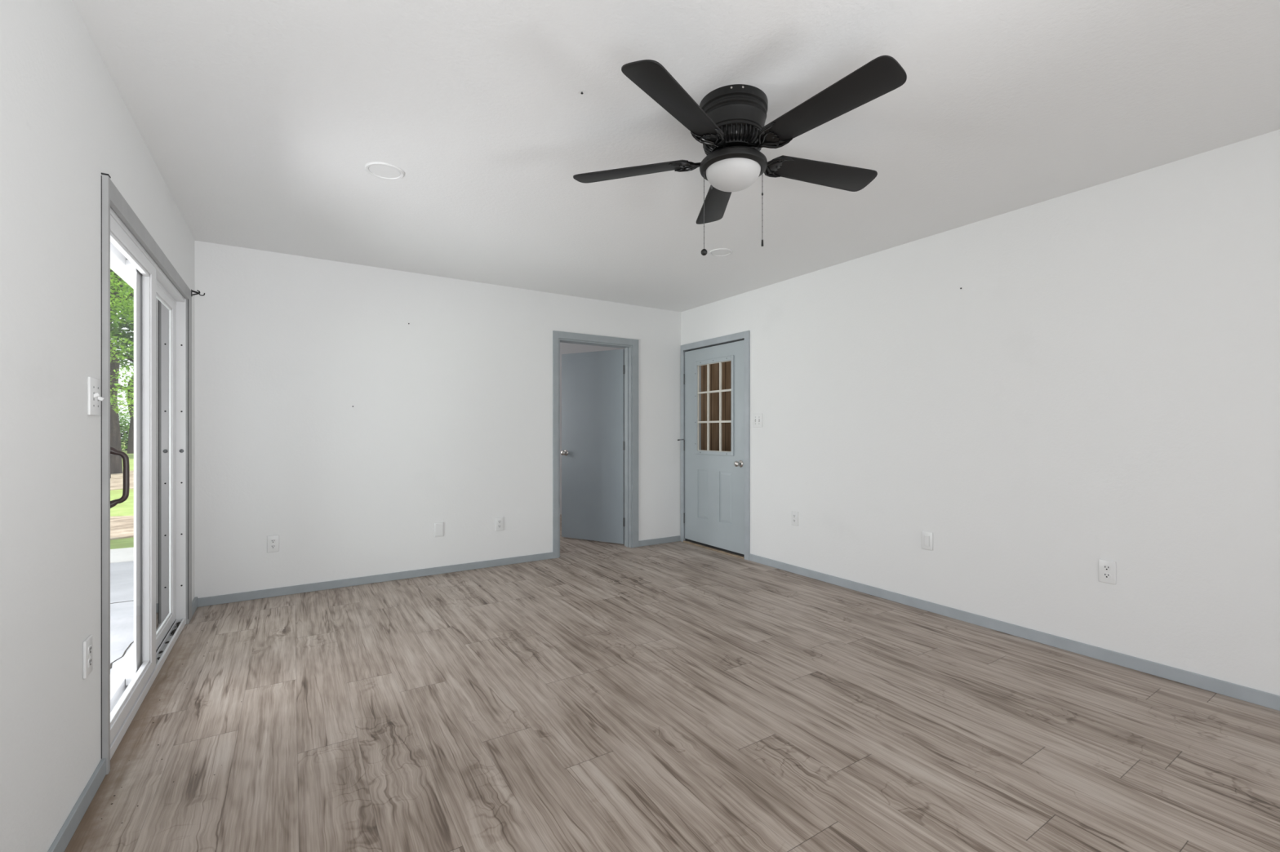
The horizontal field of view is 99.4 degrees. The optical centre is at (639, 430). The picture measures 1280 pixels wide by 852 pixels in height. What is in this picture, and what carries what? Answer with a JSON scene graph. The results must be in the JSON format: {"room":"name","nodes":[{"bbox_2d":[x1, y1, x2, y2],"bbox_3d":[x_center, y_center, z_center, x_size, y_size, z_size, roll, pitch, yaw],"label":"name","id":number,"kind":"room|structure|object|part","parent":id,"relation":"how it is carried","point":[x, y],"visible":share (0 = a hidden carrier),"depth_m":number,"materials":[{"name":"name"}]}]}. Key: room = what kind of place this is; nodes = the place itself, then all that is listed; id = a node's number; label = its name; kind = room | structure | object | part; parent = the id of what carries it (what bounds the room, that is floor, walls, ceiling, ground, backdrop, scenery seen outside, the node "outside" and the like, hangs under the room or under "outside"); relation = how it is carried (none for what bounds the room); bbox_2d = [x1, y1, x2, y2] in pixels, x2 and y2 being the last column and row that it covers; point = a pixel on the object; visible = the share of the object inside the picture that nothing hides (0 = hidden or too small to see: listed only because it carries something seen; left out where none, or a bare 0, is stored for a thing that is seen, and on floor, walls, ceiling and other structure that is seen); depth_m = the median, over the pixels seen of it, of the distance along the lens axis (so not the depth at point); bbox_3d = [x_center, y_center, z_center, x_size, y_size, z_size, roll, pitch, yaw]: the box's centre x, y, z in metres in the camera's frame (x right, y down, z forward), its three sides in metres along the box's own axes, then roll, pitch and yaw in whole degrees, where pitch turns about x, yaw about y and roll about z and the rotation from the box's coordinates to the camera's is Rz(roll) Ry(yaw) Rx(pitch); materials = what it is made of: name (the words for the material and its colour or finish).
{"room":"empty living room","nodes":[
{"label":"empty living room","id":0,"kind":"room"},
{"bbox_2d":[0,0,194,851],"bbox_3d":[-1.597,0.013,1.340,0.150,2.560,11.220,0,0,-33],"label":"wall","id":1,"kind":"structure","parent":0,"point":[65,123],"depth_m":1.45,"materials":[{"name":"white paint"}]},
{"bbox_2d":[47,758,106,851],"bbox_3d":[-0.196,1.145,-0.696,0.012,0.058,6.040,0,0,-33],"label":"baseboard","id":2,"kind":"structure","parent":1,"relation":"attached to","point":[73,820],"depth_m":1.62,"materials":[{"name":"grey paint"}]},
{"bbox_2d":[83,635,93,679],"bbox_3d":[-1.740,0.712,1.711,0.010,0.116,0.070,0,0,-33],"label":"power outlet","id":3,"kind":"object","parent":1,"relation":"attached to","point":[88,642],"visible":1,"depth_m":1.70,"materials":[{"name":"white plastic"}]},
{"bbox_2d":[88,657,92,667],"bbox_3d":[-1.740,0.732,1.711,0.010,0.025,0.033,0,0,-33],"label":"receptacle","id":4,"kind":"object","parent":3,"relation":"attached to","point":[90,659],"depth_m":1.71,"materials":[{"name":"white plastic"}]},
{"bbox_2d":[88,644,92,655],"bbox_3d":[-1.740,0.693,1.711,0.010,0.025,0.033,0,0,-33],"label":"receptacle","id":5,"kind":"object","parent":3,"relation":"attached to","point":[90,646],"depth_m":1.71,"materials":[{"name":"white plastic"}]},
{"bbox_2d":[87,377,104,416],"bbox_3d":[-1.772,-0.111,1.771,0.022,0.122,0.116,0,0,-33],"label":"light switch","id":6,"kind":"object","parent":1,"relation":"attached to","point":[94,385],"visible":1,"depth_m":1.75,"materials":[{"name":"white plastic"}]},
{"bbox_2d":[101,173,191,774],"bbox_3d":[-2.315,0.148,2.615,0.019,2.050,1.830,0,0,-33],"label":"door frame","id":7,"kind":"structure","parent":1,"relation":"attached to","point":[111,197],"depth_m":1.85,"materials":[{"name":"grey paint"}]},
{"bbox_2d":[110,206,186,759],"bbox_3d":[-2.337,0.191,2.554,0.202,2.005,1.698,0,0,-33],"label":"door","id":8,"kind":"structure","parent":1,"relation":"in","point":[159,307],"depth_m":2.54,"materials":[{"name":"white plastic"}]},
{"bbox_3d":[-1.845,0.164,1.912,0.067,0.250,0.032,0,0,-33],"label":"pull handle","id":9,"kind":"part","parent":8,"relation":"part of","materials":[{"name":"black metal"}]},
{"bbox_3d":[-2.113,0.175,2.248,0.033,1.904,0.903,0,0,-33],"label":"sliding panel","id":10,"kind":"part","parent":8,"relation":"part of","materials":[{"name":"white plastic"}]},
{"bbox_3d":[-2.533,0.179,2.829,0.034,1.901,0.997,0,0,-33],"label":"fixed panel","id":11,"kind":"part","parent":8,"relation":"part of","materials":[{"name":"white plastic"}]},
{"bbox_3d":[-2.553,0.181,2.870,0.001,1.775,0.691,0,0,-33],"label":"pane","id":12,"kind":"part","parent":8,"relation":"part of","materials":[{"name":"clear glass"}]},
{"bbox_2d":[191,596,197,617],"bbox_3d":[-2.884,1.139,3.501,0.016,0.068,0.263,0,0,-33],"label":"baseboard","id":13,"kind":"structure","parent":1,"relation":"attached to","point":[194,603],"depth_m":3.50,"materials":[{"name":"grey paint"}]},
{"bbox_2d":[191,289,204,297],"bbox_3d":[-2.767,-0.860,3.396,0.068,0.045,0.020,0,0,-33],"label":"curtain rod bracket","id":14,"kind":"object","parent":1,"relation":"attached to","point":[192,291],"visible":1,"depth_m":3.39,"materials":[{"name":"black metal"}]},
{"bbox_3d":[-2.777,-0.860,3.389,0.043,0.035,0.011,0,0,-33],"label":"arm","id":15,"kind":"part","parent":14,"relation":"part of","materials":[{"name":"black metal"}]},
{"bbox_2d":[194,240,680,598],"bbox_3d":[-1.244,-0.046,4.779,4.158,2.440,0.120,0,0,-33],"label":"wall","id":16,"kind":"structure","parent":0,"point":[449,422],"depth_m":4.20,"materials":[{"name":"white paint"}]},
{"bbox_2d":[266,535,279,552],"bbox_3d":[-2.595,0.799,3.836,0.070,0.116,0.010,0,0,-33],"label":"power outlet","id":17,"kind":"object","parent":16,"relation":"attached to","point":[273,541],"visible":1,"depth_m":3.83,"materials":[{"name":"white plastic"}]},
{"bbox_2d":[197,552,553,607],"bbox_3d":[-1.873,1.145,4.298,2.555,0.058,0.012,0,0,-33],"label":"baseboard","id":18,"kind":"structure","parent":16,"relation":"attached to","point":[252,595],"depth_m":4.13,"materials":[{"name":"blue paint"}]},
{"bbox_2d":[434,522,443,537],"bbox_3d":[-1.647,0.810,4.444,0.072,0.116,0.010,0,0,-33],"label":"blank wall plate","id":19,"kind":"object","parent":16,"relation":"attached to","point":[438,526],"visible":1,"depth_m":4.44,"materials":[{"name":"white plastic"}]},
{"bbox_2d":[495,516,503,531],"bbox_3d":[-1.222,0.810,4.716,0.070,0.116,0.010,0,0,-33],"label":"power outlet","id":20,"kind":"object","parent":16,"relation":"attached to","point":[499,521],"visible":1,"depth_m":4.71,"materials":[{"name":"white plastic"}]},
{"bbox_2d":[560,349,625,544],"bbox_3d":[-0.494,0.162,5.747,0.810,1.996,0.171,0,0,29],"label":"door","id":21,"kind":"structure","parent":16,"relation":"in","point":[593,443],"depth_m":5.73,"materials":[{"name":"blue paint"}]},
{"bbox_3d":[-0.823,0.238,5.870,0.065,0.065,0.068,0,0,29],"label":"knob","id":22,"kind":"part","parent":21,"relation":"part of","materials":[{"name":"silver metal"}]},
{"bbox_2d":[552,330,638,558],"bbox_3d":[-0.440,0.127,5.285,0.928,2.094,0.136,0,0,-33],"label":"door frame","id":23,"kind":"structure","parent":16,"relation":"attached to","point":[630,346],"depth_m":5.44,"materials":[{"name":"blue paint"}]},
{"bbox_2d":[638,535,679,546],"bbox_3d":[0.204,1.145,5.629,0.522,0.058,0.012,0,0,-33],"label":"baseboard","id":24,"kind":"structure","parent":16,"relation":"attached to","point":[673,539],"depth_m":5.62,"materials":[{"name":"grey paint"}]},
{"bbox_2d":[560,342,624,514],"bbox_3d":[-0.805,-0.046,6.537,4.300,2.440,2.365,0,0,-33],"label":"wall","id":25,"kind":"structure","parent":0,"point":[565,348],"depth_m":7.65,"materials":[{"name":"paint"}]},
{"bbox_2d":[64,514,1279,851],"bbox_3d":[0.795,1.234,2.885,5.547,0.120,11.200,0,0,-33],"label":"floor","id":26,"kind":"structure","parent":0,"point":[597,696],"depth_m":2.13,"materials":[{"name":"laminate"}]},
{"bbox_2d":[71,0,1279,311],"bbox_3d":[0.737,-1.327,2.837,5.697,0.120,11.220,0,0,-33],"label":"ceiling","id":27,"kind":"structure","parent":0,"point":[261,121],"depth_m":2.17,"materials":[{"name":"paint"}]},
{"bbox_2d":[364,161,404,180],"bbox_3d":[-1.242,-1.263,2.640,0.174,0.008,0.174,0,0,-33],"label":"recessed light","id":28,"kind":"object","parent":27,"relation":"in","point":[384,171],"visible":1,"depth_m":2.63,"materials":[{"name":"white plastic"}]},
{"bbox_2d":[709,248,732,257],"bbox_3d":[0.572,-1.263,3.843,0.164,0.008,0.164,0,0,-33],"label":"recessed light","id":29,"kind":"object","parent":27,"relation":"in","point":[719,252],"visible":1,"depth_m":3.84,"materials":[{"name":"white plastic"}]},
{"bbox_2d":[573,55,906,255],"bbox_3d":[0.394,-0.975,2.086,1.272,0.582,1.244,0,0,-33],"label":"ceiling fan","id":30,"kind":"object","parent":27,"relation":"hanging from","point":[729,121],"visible":1,"depth_m":2.00,"materials":[{"name":"black metal"}]},
{"bbox_3d":[-0.036,-1.067,2.232,0.489,0.006,0.138,0,12,17],"label":"blade","id":31,"kind":"part","parent":30,"relation":"part of","materials":[{"name":"black wood"}]},
{"bbox_3d":[0.125,-1.067,1.770,0.138,0.006,0.489,14,8,34],"label":"blade","id":32,"kind":"part","parent":30,"relation":"part of","materials":[{"name":"black wood"}]},
{"bbox_3d":[0.250,-0.867,2.112,0.004,0.320,0.004,0,0,-40],"label":"pull chain","id":33,"kind":"part","parent":30,"relation":"part of","materials":[{"name":"metal"}]},
{"bbox_3d":[0.354,-1.067,2.528,0.138,0.006,0.489,-12,0,-1],"label":"blade","id":34,"kind":"part","parent":30,"relation":"part of","materials":[{"name":"black wood"}]},
{"bbox_3d":[0.306,-1.072,2.028,0.028,0.037,0.103,15,8,34],"label":"blade arm","id":35,"kind":"part","parent":30,"relation":"part of","materials":[{"name":"black metal"}]},
{"bbox_3d":[0.424,-1.072,2.032,0.028,0.037,0.103,15,-9,-36],"label":"blade arm","id":36,"kind":"part","parent":30,"relation":"part of","materials":[{"name":"black metal"}]},
{"bbox_3d":[0.756,-1.067,2.248,0.489,0.006,0.138,0,-12,-19],"label":"blade","id":37,"kind":"part","parent":30,"relation":"part of","materials":[{"name":"black wood"}]},
{"bbox_3d":[0.614,-1.067,1.780,0.138,0.006,0.489,15,-9,-36],"label":"blade","id":38,"kind":"part","parent":30,"relation":"part of","materials":[{"name":"black wood"}]},
{"bbox_2d":[701,360,731,451],"bbox_3d":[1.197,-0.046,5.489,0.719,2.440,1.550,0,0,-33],"label":"window","id":39,"kind":"structure","parent":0,"point":[726,366],"depth_m":6.10,"materials":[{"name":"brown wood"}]},
{"bbox_2d":[680,129,1279,696],"bbox_3d":[2.683,-0.046,2.394,0.120,2.440,8.135,0,0,-33],"label":"wall","id":40,"kind":"structure","parent":0,"point":[1100,380],"depth_m":2.94,"materials":[{"name":"white paint"}]},
{"bbox_2d":[677,339,744,559],"bbox_3d":[0.721,0.167,5.361,0.188,2.013,0.924,0,0,-33],"label":"door","id":41,"kind":"structure","parent":40,"relation":"in","point":[714,513],"depth_m":5.34,"materials":[{"name":"blue paint"}]},
{"bbox_3d":[0.905,0.305,5.001,0.068,0.065,0.065,0,0,-33],"label":"knob","id":42,"kind":"part","parent":41,"relation":"part of","materials":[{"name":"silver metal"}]},
{"bbox_2d":[680,330,750,560],"bbox_3d":[0.764,0.133,5.372,0.136,2.082,1.024,0,0,-33],"label":"door frame","id":43,"kind":"structure","parent":40,"relation":"attached to","point":[745,335],"depth_m":4.95,"materials":[{"name":"blue paint"}]},
{"bbox_2d":[752,413,762,427],"bbox_3d":[1.041,-0.092,4.824,0.022,0.122,0.116,0,0,-33],"label":"light switch","id":44,"kind":"object","parent":40,"relation":"attached to","point":[757,418],"visible":1,"depth_m":4.82,"materials":[{"name":"white plastic"}]},
{"bbox_2d":[791,511,798,525],"bbox_3d":[1.275,0.722,4.470,0.010,0.116,0.070,0,0,-33],"label":"power outlet","id":45,"kind":"object","parent":40,"relation":"attached to","point":[794,515],"visible":1,"depth_m":4.47,"materials":[{"name":"white plastic"}]},
{"bbox_2d":[921,531,933,551],"bbox_3d":[1.873,0.717,3.538,0.010,0.116,0.074,0,0,-33],"label":"rocker switch","id":46,"kind":"object","parent":40,"relation":"attached to","point":[926,537],"visible":1,"depth_m":3.53,"materials":[{"name":"white plastic"}]},
{"bbox_2d":[749,553,1279,711],"bbox_3d":[2.907,1.143,1.922,0.012,0.061,7.098,0,0,-33],"label":"baseboard","id":47,"kind":"structure","parent":40,"relation":"attached to","point":[1255,696],"depth_m":2.91,"materials":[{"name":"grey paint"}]},
{"bbox_2d":[1098,559,1115,584],"bbox_3d":[2.374,0.716,2.756,0.010,0.116,0.070,0,0,-33],"label":"power outlet","id":48,"kind":"object","parent":40,"relation":"attached to","point":[1107,569],"visible":1,"depth_m":2.75,"materials":[{"name":"white plastic"}]},
{"bbox_2d":[1102,573,1111,578],"bbox_3d":[2.374,0.736,2.756,0.010,0.025,0.033,0,0,-33],"label":"receptacle","id":49,"kind":"object","parent":48,"relation":"attached to","point":[1105,575],"depth_m":2.75,"materials":[{"name":"white plastic"}]},
{"bbox_2d":[1102,564,1111,570],"bbox_3d":[2.374,0.697,2.756,0.010,0.025,0.033,0,0,-33],"label":"receptacle","id":50,"kind":"object","parent":48,"relation":"attached to","point":[1105,567],"depth_m":2.75,"materials":[{"name":"white plastic"}]},
{"label":"outside","id":51,"kind":"structure","parent":0,"visible":0},
{"bbox_2d":[110,440,133,549],"bbox_3d":[-31.518,1.396,21.368,110.000,0.195,150.000,0,0,-33],"label":"lawn","id":52,"kind":"structure","parent":51,"point":[126,508],"depth_m":9.12,"materials":[{"name":"green plant"}]},
{"bbox_2d":[110,268,133,474],"bbox_3d":[-15.894,-3.750,15.706,8.531,10.310,6.321,0,0,-40],"label":"shade tree","id":53,"kind":"object","parent":52,"relation":"on","point":[117,286],"visible":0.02,"depth_m":15.87,"materials":[{"name":"green plant"}]},
{"bbox_2d":[110,282,133,453],"bbox_3d":[-28.996,-4.288,31.264,6.409,11.376,6.481,0,0,13],"label":"tree","id":54,"kind":"object","parent":52,"relation":"on","point":[117,328],"visible":0.06,"depth_m":30.69,"materials":[{"name":"green plant"}]},
{"bbox_2d":[110,515,133,540],"bbox_3d":[-7.024,1.298,7.345,7.546,0.032,2.423,0,0,-33],"label":"leaf litter","id":55,"kind":"object","parent":52,"relation":"on","point":[121,526],"visible":0.05,"depth_m":7.18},
{"bbox_2d":[110,471,133,490],"bbox_3d":[-14.327,1.298,13.911,10.075,0.032,8.056,0,0,-12],"label":"bed","id":56,"kind":"object","parent":52,"relation":"on","point":[116,480],"visible":0.04,"depth_m":13.82,"materials":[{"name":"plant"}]},
{"bbox_2d":[118,407,130,450],"bbox_3d":[-33.857,-0.091,35.881,6.575,3.048,4.367,0,0,-33],"label":"shrub","id":57,"kind":"object","parent":52,"relation":"on","point":[126,428],"visible":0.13,"depth_m":35.41,"materials":[{"name":"green plant"}]},
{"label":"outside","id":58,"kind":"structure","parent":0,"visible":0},
{"bbox_2d":[110,560,133,674],"bbox_3d":[-3.156,1.367,-1.281,5.303,0.152,13.250,0,0,-33],"label":"patio","id":59,"kind":"structure","parent":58,"point":[122,574],"depth_m":3.90,"materials":[{"name":"concrete"}]},
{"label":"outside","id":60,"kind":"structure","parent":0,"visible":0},
{"bbox_2d":[110,547,133,563],"bbox_3d":[-6.236,1.349,5.095,9.000,0.130,0.790,0,0,-33],"label":"patio edge","id":61,"kind":"structure","parent":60,"point":[117,555],"depth_m":5.59,"materials":[{"name":"concrete"}]}
]}

